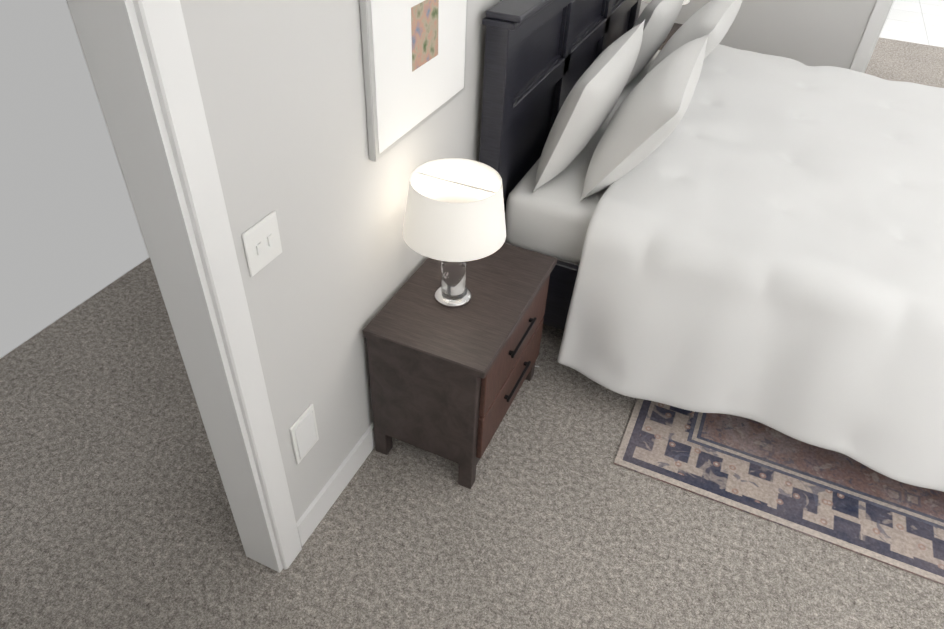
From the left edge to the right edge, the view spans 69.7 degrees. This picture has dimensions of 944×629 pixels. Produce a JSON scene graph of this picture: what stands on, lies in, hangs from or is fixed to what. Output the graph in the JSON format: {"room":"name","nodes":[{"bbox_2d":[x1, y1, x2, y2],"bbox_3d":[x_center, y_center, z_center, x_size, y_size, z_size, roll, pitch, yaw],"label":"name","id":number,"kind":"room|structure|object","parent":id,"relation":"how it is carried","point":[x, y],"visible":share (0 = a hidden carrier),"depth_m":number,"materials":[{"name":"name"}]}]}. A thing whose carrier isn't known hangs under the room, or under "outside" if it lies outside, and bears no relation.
{"room":"bedroom","nodes":[
{"label":"bedroom","id":0,"kind":"room"},
{"bbox_2d":[0,0,149,357],"bbox_3d":[-1.376,-0.520,1.522,1.580,2.750,2.370,18,42,17],"label":"wall","id":1,"kind":"structure","parent":0,"point":[71,236],"depth_m":2.78,"materials":[{"name":"white paint"}]},
{"bbox_2d":[180,0,648,522],"bbox_3d":[0.146,-1.303,2.555,0.120,2.750,5.990,18,42,17],"label":"wall","id":2,"kind":"structure","parent":0,"point":[281,83],"depth_m":1.73,"materials":[{"name":"white paint"}]},
{"bbox_2d":[67,0,301,572],"bbox_3d":[-0.776,0.198,1.178,0.145,2.135,0.990,18,42,17],"label":"door frame","id":3,"kind":"structure","parent":2,"relation":"attached to","point":[139,58],"depth_m":1.36,"materials":[{"name":"white paint"}]},
{"bbox_2d":[242,211,281,276],"bbox_3d":[-0.476,-0.161,1.549,0.010,0.115,0.115,18,42,17],"label":"switch plate","id":4,"kind":"object","parent":2,"relation":"attached to","point":[262,243],"depth_m":1.54,"materials":[{"name":"white plastic"}]},
{"bbox_2d":[289,404,318,463],"bbox_3d":[-0.493,0.354,2.005,0.009,0.160,0.110,18,42,17],"label":"switch plate","id":5,"kind":"object","parent":2,"relation":"attached to","point":[304,432],"depth_m":1.99,"materials":[{"name":"white plastic"}]},
{"bbox_2d":[296,423,374,545],"bbox_3d":[0.396,-0.601,3.791,0.014,0.110,4.590,18,42,17],"label":"baseboard","id":6,"kind":"structure","parent":2,"relation":"attached to","point":[317,510],"depth_m":2.28,"materials":[{"name":"white paint"}]},
{"bbox_2d":[359,0,467,161],"bbox_3d":[-0.142,-0.799,1.916,0.026,0.540,0.590,18,42,17],"label":"picture","id":7,"kind":"object","parent":2,"relation":"attached to","point":[414,58],"visible":1,"depth_m":1.89,"materials":[{"name":"white paper"}]},
{"bbox_2d":[0,37,943,628],"bbox_3d":[2.106,-0.383,3.758,6.670,0.050,8.270,18,42,17],"label":"floor carpet","id":8,"kind":"object","parent":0,"point":[114,509],"depth_m":2.26,"materials":[{"name":"grey carpet"}]},
{"bbox_2d":[362,243,556,488],"bbox_3d":[-0.022,0.153,2.477,0.432,0.600,0.664,18,42,17],"label":"nightstand","id":9,"kind":"object","parent":8,"relation":"on","point":[446,383],"visible":0.94,"depth_m":2.23,"materials":[{"name":"brown wood"}]},
{"bbox_2d":[403,158,505,307],"bbox_3d":[-0.055,-0.227,2.121,0.320,0.435,0.320,18,42,17],"label":"lamp","id":10,"kind":"object","parent":9,"relation":"on","point":[454,220],"visible":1,"depth_m":1.99,"materials":[{"name":"white fabric"}]},
{"bbox_2d":[658,23,682,49],"bbox_3d":[1.258,-1.609,4.670,0.432,0.600,0.664,18,42,17],"label":"nightstand","id":11,"kind":"object","parent":8,"relation":"on","point":[675,27],"depth_m":4.54,"materials":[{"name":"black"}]},
{"bbox_2d":[643,0,689,4],"bbox_3d":[1.196,-1.949,4.263,0.320,0.435,0.320,18,42,17],"label":"lamp","id":12,"kind":"object","parent":11,"relation":"on","point":[684,3],"visible":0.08,"depth_m":4.15,"materials":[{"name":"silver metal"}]},
{"bbox_2d":[614,398,943,584],"bbox_3d":[2.127,0.036,3.208,2.200,0.007,2.920,18,42,17],"label":"rug","id":13,"kind":"object","parent":8,"relation":"on","point":[761,470],"visible":0.25,"depth_m":2.46,"materials":[{"name":"multicoloured fabric"}]},
{"bbox_2d":[479,0,943,491],"bbox_3d":[1.591,-0.758,3.077,2.467,1.333,2.730,18,42,17],"label":"bed","id":14,"kind":"object","parent":13,"relation":"on","point":[702,215],"visible":0.98,"depth_m":2.53,"materials":[{"name":"white fabric"}]},
{"bbox_2d":[675,0,876,68],"bbox_3d":[3.622,-2.250,3.902,5.090,2.750,0.120,18,42,17],"label":"wall","id":15,"kind":"structure","parent":0,"point":[818,32],"depth_m":4.79,"materials":[{"name":"white paint"}]},
{"bbox_2d":[850,0,893,72],"bbox_3d":[3.633,-2.022,4.079,2.010,2.175,0.160,18,42,17],"label":"trim","id":16,"kind":"structure","parent":15,"relation":"attached to","point":[872,31],"depth_m":4.61,"materials":[{"name":"white paint"}]},
{"bbox_2d":[879,0,943,46],"bbox_3d":[5.332,-3.667,7.896,5.170,0.050,4.020,18,42,17],"label":"floor","id":17,"kind":"structure","parent":0,"point":[918,21],"depth_m":7.06,"materials":[{"name":"white tile"}]}
]}

